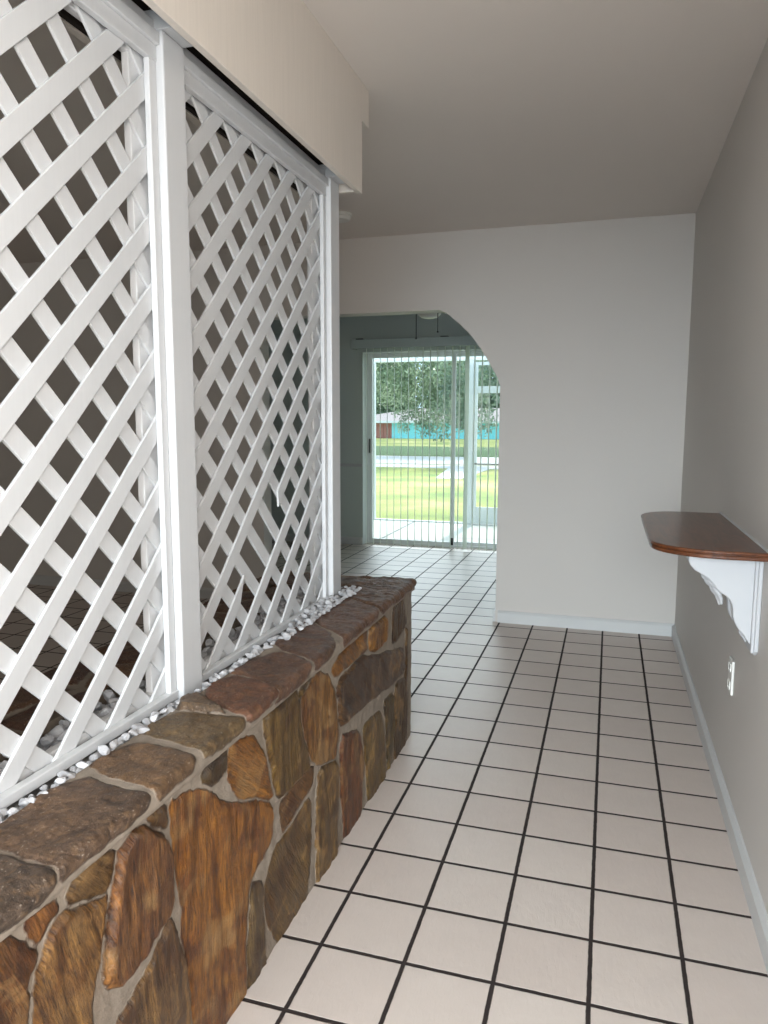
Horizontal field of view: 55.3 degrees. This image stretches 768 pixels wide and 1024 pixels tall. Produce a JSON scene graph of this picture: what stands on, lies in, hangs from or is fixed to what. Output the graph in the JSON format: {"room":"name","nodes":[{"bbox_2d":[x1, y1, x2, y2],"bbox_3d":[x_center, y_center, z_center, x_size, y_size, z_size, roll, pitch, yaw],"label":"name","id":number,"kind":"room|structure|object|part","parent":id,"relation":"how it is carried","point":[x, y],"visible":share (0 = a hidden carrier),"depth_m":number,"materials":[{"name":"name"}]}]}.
{"room":"entrance hallway","nodes":[
{"label":"entrance hallway","id":0,"kind":"room"},
{"bbox_2d":[60,0,368,197],"bbox_3d":[-0.792,-1.071,0.640,0.233,0.371,4.268,2,7,17],"label":"wall header","id":1,"kind":"structure","parent":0,"point":[276,52],"depth_m":1.98,"materials":[{"name":"paint"}]},
{"bbox_2d":[58,0,322,190],"bbox_3d":[-0.806,-0.936,0.610,0.195,0.102,4.172,2,7,17],"label":"trim","id":2,"kind":"structure","parent":1,"relation":"attached to","point":[63,13],"depth_m":1.93,"materials":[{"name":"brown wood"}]},
{"bbox_2d":[0,213,695,623],"bbox_3d":[-1.102,-0.588,5.204,6.265,2.449,0.127,2,7,17],"label":"wall","id":3,"kind":"structure","parent":0,"point":[583,328],"depth_m":4.50,"materials":[{"name":"paint"}]},
{"bbox_2d":[28,575,232,598],"bbox_3d":[-2.484,0.544,5.694,3.424,0.076,0.016,2,7,17],"label":"baseboard","id":4,"kind":"structure","parent":3,"relation":"attached to","point":[205,593],"depth_m":5.59,"materials":[{"name":"paint"}]},
{"bbox_2d":[497,610,673,636],"bbox_3d":[1.240,0.692,4.562,1.062,0.076,0.016,2,7,17],"label":"baseboard","id":5,"kind":"structure","parent":3,"relation":"attached to","point":[537,619],"depth_m":4.55,"materials":[{"name":"paint"}]},
{"bbox_2d":[269,313,479,536],"bbox_3d":[0.012,-0.877,7.572,6.996,2.449,0.212,2,7,17],"label":"wall","id":6,"kind":"structure","parent":0,"point":[382,326],"depth_m":7.57,"materials":[{"name":"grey paint"}]},
{"bbox_2d":[272,534,362,544],"bbox_3d":[-1.798,0.243,8.148,3.286,0.076,0.016,2,7,17],"label":"baseboard","id":7,"kind":"structure","parent":6,"relation":"attached to","point":[289,537],"depth_m":7.71,"materials":[{"name":"paint"}]},
{"bbox_2d":[276,462,361,466],"bbox_3d":[-1.795,-0.545,8.054,3.286,0.032,0.011,2,7,17],"label":"trim","id":8,"kind":"structure","parent":6,"relation":"attached to","point":[277,463],"depth_m":7.63,"materials":[{"name":"paint"}]},
{"bbox_2d":[382,522,413,537],"bbox_3d":[0.129,0.240,8.868,0.030,0.003,2.014,2,7,17],"label":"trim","id":9,"kind":"structure","parent":6,"relation":"attached to","point":[412,522],"depth_m":8.88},
{"bbox_2d":[350,336,497,551],"bbox_3d":[0.723,-0.663,7.185,2.173,2.078,0.155,2,7,17],"label":"vertical blind","id":10,"kind":"object","parent":6,"relation":"attached to","point":[467,341],"visible":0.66,"depth_m":7.19,"materials":[{"name":"paint"}]},
{"bbox_3d":[0.722,0.360,7.305,1.910,0.015,0.090,2,7,17],"label":"spacer chain","id":11,"kind":"part","parent":10,"relation":"part of","materials":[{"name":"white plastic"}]},
{"bbox_2d":[362,349,496,549],"bbox_3d":[0.710,-0.618,7.386,1.887,1.982,0.216,2,7,17],"label":"door","id":12,"kind":"structure","parent":6,"relation":"in","point":[418,353],"depth_m":7.57,"materials":[{"name":"grey metal"}]},
{"bbox_3d":[0.281,-0.640,7.562,0.920,1.942,0.030,2,7,17],"label":"sliding panel","id":13,"kind":"part","parent":12,"relation":"part of","materials":[{"name":"grey metal"}]},
{"bbox_3d":[1.150,-0.610,7.340,0.975,1.942,0.030,2,7,17],"label":"fixed panel","id":14,"kind":"part","parent":12,"relation":"part of","materials":[{"name":"glass"}]},
{"bbox_2d":[0,540,767,1023],"bbox_3d":[-1.363,0.919,3.503,7.123,0.127,9.158,2,7,17],"label":"floor","id":15,"kind":"structure","parent":0,"point":[546,841],"depth_m":2.18,"materials":[{"name":"tile"}]},
{"bbox_2d":[0,569,416,1023],"bbox_3d":[-0.548,0.732,1.816,0.618,0.670,2.640,2,7,17],"label":"stone planter","id":16,"kind":"object","parent":15,"relation":"on","point":[157,883],"visible":0.88,"depth_m":1.51,"materials":[{"name":"brown stone"}]},
{"bbox_2d":[6,807,15,814],"bbox_3d":[-0.599,0.481,1.177,0.014,0.012,0.014,-6,9,-41],"label":"pebble","id":17,"kind":"object","parent":16,"relation":"on","point":[12,811],"visible":1,"depth_m":1.18,"materials":[{"name":"white stone"}]},
{"bbox_2d":[29,797,35,802],"bbox_3d":[-0.586,0.483,1.225,0.014,0.014,0.018,-2,7,-18],"label":"pebble","id":18,"kind":"object","parent":16,"relation":"on","point":[32,799],"visible":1,"depth_m":1.22,"materials":[{"name":"white stone"}]},
{"bbox_2d":[55,777,66,783],"bbox_3d":[-0.566,0.469,1.281,0.020,0.011,0.010,0,7,0],"label":"pebble","id":19,"kind":"object","parent":16,"relation":"on","point":[60,780],"visible":1,"depth_m":1.28,"materials":[{"name":"white stone"}]},
{"bbox_2d":[66,772,75,777],"bbox_3d":[-0.560,0.471,1.311,0.014,0.013,0.019,-2,7,-14],"label":"pebble","id":20,"kind":"object","parent":16,"relation":"on","point":[70,774],"visible":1,"depth_m":1.31,"materials":[{"name":"white stone"}]},
{"bbox_2d":[75,761,88,768],"bbox_3d":[-0.550,0.461,1.336,0.023,0.013,0.013,-3,8,-21],"label":"pebble","id":21,"kind":"object","parent":16,"relation":"on","point":[82,764],"visible":1,"depth_m":1.33,"materials":[{"name":"white stone"}]},
{"bbox_2d":[98,745,109,755],"bbox_3d":[-0.533,0.452,1.393,0.022,0.021,0.023,-2,7,-16],"label":"pebble","id":22,"kind":"object","parent":16,"relation":"on","point":[103,750],"visible":1,"depth_m":1.39,"materials":[{"name":"white stone"}]},
{"bbox_2d":[109,739,118,748],"bbox_3d":[-0.524,0.450,1.420,0.015,0.015,0.029,-1,7,-7],"label":"pebble","id":23,"kind":"object","parent":16,"relation":"on","point":[114,743],"visible":1,"depth_m":1.41,"materials":[{"name":"white stone"}]},
{"bbox_2d":[121,733,129,740],"bbox_3d":[-0.514,0.446,1.456,0.015,0.014,0.014,6,9,40],"label":"pebble","id":24,"kind":"object","parent":16,"relation":"on","point":[125,736],"visible":1,"depth_m":1.45,"materials":[{"name":"white stone"}]},
{"bbox_2d":[128,728,138,735],"bbox_3d":[-0.504,0.443,1.476,0.018,0.014,0.020,0,7,-1],"label":"pebble","id":25,"kind":"object","parent":16,"relation":"on","point":[132,731],"visible":1,"depth_m":1.47,"materials":[{"name":"white stone"}]},
{"bbox_2d":[132,723,149,733],"bbox_3d":[-0.502,0.447,1.511,0.035,0.017,0.031,-4,8,-29],"label":"pebble","id":26,"kind":"object","parent":16,"relation":"on","point":[141,728],"visible":0.85,"depth_m":1.50,"materials":[{"name":"white stone"}]},
{"bbox_2d":[150,713,157,721],"bbox_3d":[-0.485,0.435,1.549,0.017,0.017,0.019,1,7,5],"label":"pebble","id":27,"kind":"object","parent":16,"relation":"on","point":[153,717],"visible":1,"depth_m":1.54,"materials":[{"name":"white stone"}]},
{"bbox_2d":[4,615,308,818],"bbox_3d":[-0.574,0.493,1.651,0.218,0.012,2.360,2,7,17],"label":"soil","id":28,"kind":"object","parent":16,"relation":"in","point":[49,783],"visible":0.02,"depth_m":1.44,"materials":[{"name":"white gravel"}]},
{"bbox_2d":[0,592,334,820],"bbox_3d":[-0.503,0.426,1.868,0.209,0.049,1.862,2,7,17],"label":"pebble bed","id":29,"kind":"object","parent":28,"relation":"on","point":[143,688],"visible":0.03,"depth_m":1.70,"materials":[{"name":"white stone"}]},
{"bbox_2d":[0,760,7,768],"bbox_3d":[-0.709,0.475,1.378,0.023,0.019,0.023,3,8,23],"label":"pebble","id":30,"kind":"object","parent":29,"relation":"on","point":[3,764],"visible":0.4,"depth_m":1.37,"materials":[{"name":"white stone"}]},
{"bbox_2d":[0,808,8,816],"bbox_3d":[-0.627,0.498,1.210,0.021,0.011,0.020,-4,8,-29],"label":"pebble","id":31,"kind":"object","parent":29,"relation":"on","point":[3,811],"visible":0.71,"depth_m":1.21,"materials":[{"name":"white stone"}]},
{"bbox_2d":[18,798,28,806],"bbox_3d":[-0.605,0.493,1.242,0.032,0.020,0.022,0,7,-3],"label":"pebble","id":32,"kind":"object","parent":29,"relation":"on","point":[23,802],"visible":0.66,"depth_m":1.24,"materials":[{"name":"white stone"}]},
{"bbox_2d":[39,784,47,790],"bbox_3d":[-0.602,0.489,1.295,0.011,0.013,0.012,0,7,-3],"label":"pebble","id":33,"kind":"object","parent":29,"relation":"on","point":[43,787],"visible":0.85,"depth_m":1.29,"materials":[{"name":"white stone"}]},
{"bbox_2d":[40,735,53,746],"bbox_3d":[-0.679,0.463,1.479,0.026,0.026,0.023,3,8,24],"label":"pebble","id":34,"kind":"object","parent":29,"relation":"on","point":[46,741],"visible":1,"depth_m":1.47,"materials":[{"name":"white stone"}]},
{"bbox_2d":[48,725,65,737],"bbox_3d":[-0.682,0.456,1.532,0.039,0.021,0.031,0,7,-4],"label":"pebble","id":35,"kind":"object","parent":29,"relation":"on","point":[56,731],"visible":0.79,"depth_m":1.52,"materials":[{"name":"white stone"}]},
{"bbox_2d":[57,729,67,741],"bbox_3d":[-0.646,0.461,1.493,0.035,0.033,0.027,1,7,9],"label":"pebble","id":36,"kind":"object","parent":29,"relation":"on","point":[61,736],"visible":0.23,"depth_m":1.49,"materials":[{"name":"white stone"}]},
{"bbox_2d":[57,770,68,777],"bbox_3d":[-0.588,0.481,1.344,0.028,0.015,0.014,1,7,6],"label":"pebble","id":37,"kind":"object","parent":29,"relation":"on","point":[63,773],"visible":0.6,"depth_m":1.34,"materials":[{"name":"white stone"}]},
{"bbox_2d":[59,720,69,728],"bbox_3d":[-0.684,0.453,1.569,0.022,0.019,0.021,6,9,41],"label":"pebble","id":38,"kind":"object","parent":29,"relation":"on","point":[65,723],"visible":0.78,"depth_m":1.56,"materials":[{"name":"white stone"}]},
{"bbox_2d":[69,766,76,771],"bbox_3d":[-0.579,0.479,1.366,0.015,0.008,0.018,-1,7,-8],"label":"pebble","id":39,"kind":"object","parent":29,"relation":"on","point":[72,768],"visible":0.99,"depth_m":1.36,"materials":[{"name":"white stone"}]},
{"bbox_2d":[89,752,100,761],"bbox_3d":[-0.557,0.473,1.414,0.022,0.013,0.024,-4,8,-29],"label":"pebble","id":40,"kind":"object","parent":29,"relation":"on","point":[95,756],"visible":0.88,"depth_m":1.41,"materials":[{"name":"white stone"}]},
{"bbox_2d":[95,701,101,709],"bbox_3d":[-0.652,0.439,1.659,0.025,0.020,0.033,-4,8,-32],"label":"pebble","id":41,"kind":"object","parent":29,"relation":"on","point":[99,704],"visible":0.54,"depth_m":1.65,"materials":[{"name":"white stone"}]},
{"bbox_2d":[97,706,113,716],"bbox_3d":[-0.616,0.443,1.622,0.039,0.022,0.029,-2,7,-18],"label":"pebble","id":42,"kind":"object","parent":29,"relation":"on","point":[104,711],"visible":0.58,"depth_m":1.61,"materials":[{"name":"white stone"}]},
{"bbox_2d":[102,690,116,702],"bbox_3d":[-0.644,0.431,1.716,0.030,0.034,0.033,-1,7,-7],"label":"pebble","id":43,"kind":"object","parent":29,"relation":"on","point":[107,694],"visible":0.8,"depth_m":1.71,"materials":[{"name":"white stone"}]},
{"bbox_2d":[108,698,118,703],"bbox_3d":[-0.617,0.436,1.685,0.036,0.017,0.031,3,8,26],"label":"pebble","id":44,"kind":"object","parent":29,"relation":"on","point":[110,699],"visible":0.48,"depth_m":1.68,"materials":[{"name":"white stone"}]},
{"bbox_2d":[111,701,116,708],"bbox_3d":[-0.602,0.442,1.655,0.036,0.023,0.017,2,7,16],"label":"pebble","id":45,"kind":"object","parent":29,"relation":"on","point":[113,704],"visible":0.25,"depth_m":1.65,"materials":[{"name":"white stone"}]},
{"bbox_2d":[142,718,151,725],"bbox_3d":[-0.509,0.452,1.577,0.029,0.017,0.017,3,8,21],"label":"pebble","id":46,"kind":"object","parent":29,"relation":"on","point":[146,721],"visible":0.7,"depth_m":1.57,"materials":[{"name":"white stone"}]},
{"bbox_2d":[167,703,174,707],"bbox_3d":[-0.485,0.443,1.665,0.022,0.012,0.021,0,7,0],"label":"pebble","id":47,"kind":"object","parent":29,"relation":"on","point":[169,704],"visible":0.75,"depth_m":1.66,"materials":[{"name":"white stone"}]},
{"bbox_2d":[201,651,206,658],"bbox_3d":[-0.503,0.395,2.035,0.030,0.015,0.024,2,7,15],"label":"pebble","id":48,"kind":"object","parent":29,"relation":"on","point":[203,654],"visible":0.56,"depth_m":2.03,"materials":[{"name":"white stone"}]},
{"bbox_2d":[201,646,209,651],"bbox_3d":[-0.504,0.391,2.065,0.018,0.021,0.030,4,8,27],"label":"pebble","id":49,"kind":"object","parent":29,"relation":"on","point":[207,649],"visible":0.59,"depth_m":2.06,"materials":[{"name":"white stone"}]},
{"bbox_2d":[205,638,214,647],"bbox_3d":[-0.504,0.382,2.129,0.029,0.030,0.034,-3,8,-26],"label":"pebble","id":50,"kind":"object","parent":29,"relation":"on","point":[209,642],"visible":0.88,"depth_m":2.12,"materials":[{"name":"white stone"}]},
{"bbox_2d":[229,628,235,636],"bbox_3d":[-0.467,0.371,2.233,0.026,0.032,0.027,0,7,-2],"label":"pebble","id":51,"kind":"object","parent":29,"relation":"on","point":[232,633],"visible":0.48,"depth_m":2.23,"materials":[{"name":"white stone"}]},
{"bbox_2d":[235,626,242,633],"bbox_3d":[-0.445,0.365,2.272,0.032,0.027,0.031,-6,9,-40],"label":"pebble","id":52,"kind":"object","parent":29,"relation":"on","point":[239,629],"visible":0.54,"depth_m":2.26,"materials":[{"name":"white stone"}]},
{"bbox_2d":[253,645,263,650],"bbox_3d":[-0.358,0.389,2.085,0.033,0.021,0.020,-1,7,-7],"label":"pebble","id":53,"kind":"object","parent":29,"relation":"on","point":[257,647],"visible":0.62,"depth_m":2.08,"materials":[{"name":"white stone"}]},
{"bbox_2d":[258,606,264,613],"bbox_3d":[-0.414,0.329,2.470,0.032,0.027,0.033,-4,8,-29],"label":"pebble","id":54,"kind":"object","parent":29,"relation":"on","point":[261,611],"visible":0.49,"depth_m":2.46,"materials":[{"name":"white stone"}]},
{"bbox_2d":[267,636,276,641],"bbox_3d":[-0.327,0.378,2.170,0.034,0.021,0.025,-3,8,-25],"label":"pebble","id":55,"kind":"object","parent":29,"relation":"on","point":[275,637],"visible":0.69,"depth_m":2.16,"materials":[{"name":"white stone"}]},
{"bbox_2d":[303,609,311,614],"bbox_3d":[-0.254,0.331,2.446,0.030,0.018,0.022,3,8,25],"label":"pebble","id":56,"kind":"object","parent":29,"relation":"on","point":[307,611],"visible":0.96,"depth_m":2.44,"materials":[{"name":"white stone"}]},
{"bbox_2d":[144,10,201,709],"bbox_3d":[-0.478,-0.298,1.684,0.140,1.552,0.085,2,7,17],"label":"post","id":57,"kind":"object","parent":28,"relation":"on","point":[169,64],"visible":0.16,"depth_m":1.66,"materials":[{"name":"paint"}]},
{"bbox_2d":[0,0,178,808],"bbox_3d":[-0.658,-0.241,1.149,0.059,1.492,1.047,2,7,17],"label":"lattice panel","id":58,"kind":"object","parent":57,"relation":"attached to","point":[111,26],"visible":1,"depth_m":1.41,"materials":[{"name":"paint"}]},
{"bbox_3d":[-0.678,0.484,1.244,0.018,0.030,1.047,2,7,17],"label":"rail","id":59,"kind":"part","parent":58,"relation":"part of","materials":[{"name":"paint"}]},
{"bbox_3d":[-0.646,0.490,1.235,0.018,0.020,1.047,2,7,17],"label":"rail","id":60,"kind":"part","parent":58,"relation":"part of","materials":[{"name":"paint"}]},
{"bbox_3d":[-0.675,-0.917,1.071,0.018,0.038,1.047,2,7,17],"label":"rail","id":61,"kind":"part","parent":58,"relation":"part of","materials":[{"name":"paint"}]},
{"bbox_3d":[-0.644,-0.913,1.062,0.016,0.032,1.047,2,7,17],"label":"rail","id":62,"kind":"part","parent":58,"relation":"part of","materials":[{"name":"paint"}]},
{"bbox_3d":[-0.640,-0.941,1.058,0.025,0.025,1.047,2,7,17],"label":"rail","id":63,"kind":"part","parent":58,"relation":"part of","materials":[{"name":"paint"}]},
{"bbox_2d":[183,48,328,681],"bbox_3d":[-0.348,-0.364,2.153,0.059,1.492,0.895,2,7,17],"label":"lattice panel","id":64,"kind":"object","parent":57,"relation":"attached to","point":[216,104],"visible":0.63,"depth_m":2.09,"materials":[{"name":"paint"}]},
{"bbox_3d":[-0.365,-1.041,2.075,0.018,0.038,0.895,2,7,17],"label":"rail","id":65,"kind":"part","parent":64,"relation":"part of","materials":[{"name":"paint"}]},
{"bbox_3d":[-0.334,-1.036,2.066,0.016,0.032,0.895,2,7,17],"label":"rail","id":66,"kind":"part","parent":64,"relation":"part of","materials":[{"name":"paint"}]},
{"bbox_3d":[-0.330,-1.065,2.062,0.025,0.025,0.895,2,7,17],"label":"rail","id":67,"kind":"part","parent":64,"relation":"part of","materials":[{"name":"paint"}]},
{"bbox_3d":[-0.368,0.361,2.248,0.018,0.030,0.895,2,7,17],"label":"rail","id":68,"kind":"part","parent":64,"relation":"part of","materials":[{"name":"paint"}]},
{"bbox_3d":[-0.336,0.367,2.239,0.018,0.020,0.895,2,7,17],"label":"rail","id":69,"kind":"part","parent":64,"relation":"part of","materials":[{"name":"paint"}]},
{"bbox_2d":[307,164,343,601],"bbox_3d":[-0.190,-0.412,2.615,0.140,1.552,0.083,2,7,17],"label":"post","id":70,"kind":"object","parent":28,"relation":"on","point":[332,191],"visible":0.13,"depth_m":2.59,"materials":[{"name":"paint"}]},
{"bbox_2d":[159,708,167,713],"bbox_3d":[-0.474,0.430,1.581,0.017,0.015,0.020,-7,10,-44],"label":"pebble","id":71,"kind":"object","parent":16,"relation":"on","point":[164,710],"visible":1,"depth_m":1.58,"materials":[{"name":"white stone"}]},
{"bbox_2d":[167,707,174,713],"bbox_3d":[-0.471,0.439,1.618,0.021,0.017,0.020,0,7,2],"label":"pebble","id":72,"kind":"object","parent":16,"relation":"on","point":[170,709],"visible":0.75,"depth_m":1.61,"materials":[{"name":"white stone"}]},
{"bbox_2d":[202,682,210,686],"bbox_3d":[-0.423,0.410,1.743,0.024,0.011,0.019,3,8,22],"label":"pebble","id":73,"kind":"object","parent":16,"relation":"on","point":[204,684],"visible":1,"depth_m":1.74,"materials":[{"name":"white stone"}]},
{"bbox_2d":[219,671,226,676],"bbox_3d":[-0.400,0.402,1.822,0.018,0.017,0.014,1,7,8],"label":"pebble","id":74,"kind":"object","parent":16,"relation":"on","point":[222,673],"visible":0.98,"depth_m":1.82,"materials":[{"name":"white stone"}]},
{"bbox_2d":[237,658,247,663],"bbox_3d":[-0.371,0.389,1.919,0.023,0.014,0.024,6,9,38],"label":"pebble","id":75,"kind":"object","parent":16,"relation":"on","point":[243,660],"visible":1,"depth_m":1.91,"materials":[{"name":"white stone"}]},
{"bbox_2d":[245,652,256,657],"bbox_3d":[-0.358,0.383,1.964,0.024,0.013,0.026,5,8,32],"label":"pebble","id":76,"kind":"object","parent":16,"relation":"on","point":[249,655],"visible":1,"depth_m":1.96,"materials":[{"name":"white stone"}]},
{"bbox_2d":[262,644,272,649],"bbox_3d":[-0.327,0.381,2.066,0.026,0.018,0.029,4,8,27],"label":"pebble","id":77,"kind":"object","parent":16,"relation":"on","point":[265,646],"visible":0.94,"depth_m":2.06,"materials":[{"name":"white stone"}]},
{"bbox_2d":[283,633,290,639],"bbox_3d":[-0.283,0.362,2.127,0.023,0.023,0.024,-5,9,-38],"label":"pebble","id":78,"kind":"object","parent":16,"relation":"on","point":[287,636],"visible":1,"depth_m":2.12,"materials":[{"name":"white stone"}]},
{"bbox_2d":[305,618,312,624],"bbox_3d":[-0.235,0.343,2.287,0.026,0.019,0.023,1,7,8],"label":"pebble","id":79,"kind":"object","parent":16,"relation":"on","point":[309,621],"visible":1,"depth_m":2.29,"materials":[{"name":"white stone"}]},
{"bbox_2d":[0,0,767,263],"bbox_3d":[-1.370,-1.622,3.149,7.123,0.106,9.074,2,7,17],"label":"ceiling","id":80,"kind":"structure","parent":0,"point":[484,114],"depth_m":2.75,"materials":[{"name":"paint"}]},
{"bbox_2d":[339,211,351,222],"bbox_3d":[-0.245,-1.671,4.158,0.127,0.039,0.127,2,7,17],"label":"smoke detector","id":81,"kind":"object","parent":80,"relation":"attached to","point":[344,216],"visible":0.63,"depth_m":4.12,"materials":[{"name":"white plastic"}]},
{"bbox_3d":[-0.245,-1.684,4.157,0.127,0.013,0.127,2,7,17],"label":"mounting plate","id":82,"kind":"part","parent":81,"relation":"part of","materials":[{"name":"white plastic"}]},
{"bbox_2d":[415,313,440,338],"bbox_3d":[0.374,-1.631,5.828,1.196,0.524,1.142,2,7,17],"label":"ceiling fan","id":83,"kind":"object","parent":80,"relation":"hanging from","point":[428,315],"visible":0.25,"depth_m":5.75,"materials":[{"name":"white plastic"}]},
{"bbox_3d":[0.359,-1.567,5.794,0.195,0.078,0.195,2,7,17],"label":"lamp shade","id":84,"kind":"part","parent":83,"relation":"part of","materials":[{"name":"white glass"}]},
{"bbox_2d":[675,38,767,914],"bbox_3d":[0.896,-0.100,1.284,0.127,2.449,6.254,2,7,17],"label":"wall","id":85,"kind":"structure","parent":0,"point":[725,456],"depth_m":2.55,"materials":[{"name":"paint"}]},
{"bbox_2d":[641,511,767,654],"bbox_3d":[1.007,0.199,2.410,0.297,0.309,0.907,2,7,17],"label":"wall shelf","id":86,"kind":"object","parent":85,"relation":"attached to","point":[729,560],"visible":1,"depth_m":2.05,"materials":[{"name":"brown wood"}]},
{"bbox_3d":[1.052,0.253,2.094,0.019,0.279,0.170,2,7,17],"label":"plate","id":87,"kind":"part","parent":86,"relation":"part of","materials":[{"name":"paint"}]},
{"bbox_2d":[671,624,767,973],"bbox_3d":[0.823,1.076,1.442,0.016,0.076,6.238,2,7,17],"label":"baseboard","id":88,"kind":"structure","parent":85,"relation":"attached to","point":[758,913],"depth_m":2.28,"materials":[{"name":"paint"}]},
{"bbox_2d":[727,656,734,694],"bbox_3d":[1.144,0.539,2.418,0.011,0.114,0.068,2,7,17],"label":"wall outlet","id":89,"kind":"object","parent":85,"relation":"attached to","point":[731,661],"visible":1,"depth_m":2.40,"materials":[{"name":"white plastic"}]},
{"label":"outside","id":90,"kind":"structure","parent":0,"visible":0},
{"bbox_2d":[376,438,498,521],"bbox_3d":[9.043,-5.063,53.127,97.520,0.106,92.517,2,7,17],"label":"lawn","id":91,"kind":"structure","parent":90,"point":[395,481],"depth_m":15.12,"materials":[{"name":"green plant"}]},
{"bbox_2d":[376,363,418,413],"bbox_3d":[0.658,-13.176,75.809,7.142,11.642,4.322,2,7,14],"label":"tree","id":92,"kind":"object","parent":91,"relation":"on","point":[383,410],"visible":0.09,"depth_m":75.01,"materials":[{"name":"green plant"}]},
{"bbox_2d":[374,520,496,542],"bbox_3d":[1.054,0.317,8.603,4.240,0.085,2.078,2,7,17],"label":"patio slab","id":93,"kind":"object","parent":91,"relation":"on","point":[382,528],"visible":0.07,"depth_m":8.90,"materials":[{"name":"concrete"}]},
{"bbox_2d":[374,356,486,523],"bbox_3d":[1.240,-0.913,9.417,3.816,2.158,0.053,2,7,17],"label":"frame","id":94,"kind":"object","parent":93,"relation":"on","point":[418,359],"visible":0.49,"depth_m":9.51,"materials":[{"name":"white metal"}]},
{"bbox_3d":[-0.139,-0.938,9.839,0.051,2.099,0.053,2,7,17],"label":"post","id":95,"kind":"part","parent":94,"relation":"part of","materials":[{"name":"white metal"}]},
{"bbox_3d":[0.487,0.120,9.776,1.272,0.017,0.053,2,7,17],"label":"sill","id":96,"kind":"part","parent":94,"relation":"part of","materials":[{"name":"white metal"}]},
{"bbox_3d":[1.118,-0.889,9.457,0.051,2.099,0.053,2,7,17],"label":"post","id":97,"kind":"part","parent":94,"relation":"part of","materials":[{"name":"white metal"}]},
{"bbox_2d":[471,362,499,524],"bbox_3d":[1.623,-0.859,9.289,1.011,2.071,0.058,2,7,17],"label":"screen door","id":98,"kind":"structure","parent":94,"relation":"attached to","point":[483,511],"depth_m":9.45,"materials":[{"name":"metal"}]},
{"bbox_2d":[376,408,499,438],"bbox_3d":[6.549,-7.841,64.616,19.292,2.586,9.201,2,7,17],"label":"house","id":99,"kind":"structure","parent":91,"relation":"on","point":[391,433],"depth_m":61.76,"materials":[{"name":"teal"}]},
{"bbox_3d":[0.091,-6.870,62.519,1.283,1.060,0.064,2,7,17],"label":"garage door","id":100,"kind":"part","parent":99,"relation":"part of","materials":[{"name":"red"}]},
{"bbox_2d":[418,362,464,407],"bbox_3d":[7.133,-14.028,77.344,6.839,12.088,4.652,0,7,-3],"label":"tree","id":101,"kind":"object","parent":91,"relation":"on","point":[422,362],"visible":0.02,"depth_m":77.28,"materials":[{"name":"green plant"}]},
{"bbox_2d":[431,360,499,436],"bbox_3d":[2.864,-3.787,23.490,2.690,4.594,2.569,-2,7,-16],"label":"tree","id":102,"kind":"object","parent":91,"relation":"on","point":[448,385],"visible":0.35,"depth_m":23.25,"materials":[{"name":"green plant"}]},
{"bbox_2d":[478,360,499,407],"bbox_3d":[11.507,-12.937,72.465,6.719,11.574,4.264,1,7,3],"label":"tree","id":103,"kind":"object","parent":91,"relation":"on","point":[491,396],"visible":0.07,"depth_m":71.92,"materials":[{"name":"green plant"}]},
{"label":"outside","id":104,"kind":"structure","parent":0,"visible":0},
{"bbox_2d":[376,455,498,468],"bbox_3d":[0.788,-1.833,26.406,97.520,0.034,7.208,2,7,17],"label":"road","id":105,"kind":"structure","parent":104,"point":[395,461],"depth_m":25.86,"materials":[{"name":"grey asphalt"}]},
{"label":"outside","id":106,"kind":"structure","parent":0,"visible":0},
{"bbox_2d":[376,446,498,456],"bbox_3d":[3.586,-2.946,35.458,97.520,0.038,11.024,2,7,17],"label":"road","id":107,"kind":"structure","parent":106,"point":[392,450],"depth_m":34.53,"materials":[{"name":"grey asphalt"}]},
{"bbox_2d":[376,360,491,454],"bbox_3d":[1.608,-4.875,30.430,5.890,5.058,3.288,2,7,13],"label":"oak tree","id":108,"kind":"object","parent":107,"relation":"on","point":[437,420],"visible":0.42,"depth_m":29.82,"materials":[{"name":"green plant"}]},
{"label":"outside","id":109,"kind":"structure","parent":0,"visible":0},
{"bbox_2d":[437,468,486,478],"bbox_3d":[1.979,-1.065,20.212,1.272,0.032,4.028,2,7,17],"label":"driveway","id":110,"kind":"structure","parent":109,"point":[461,470],"depth_m":19.93,"materials":[{"name":"concrete"}]}
]}

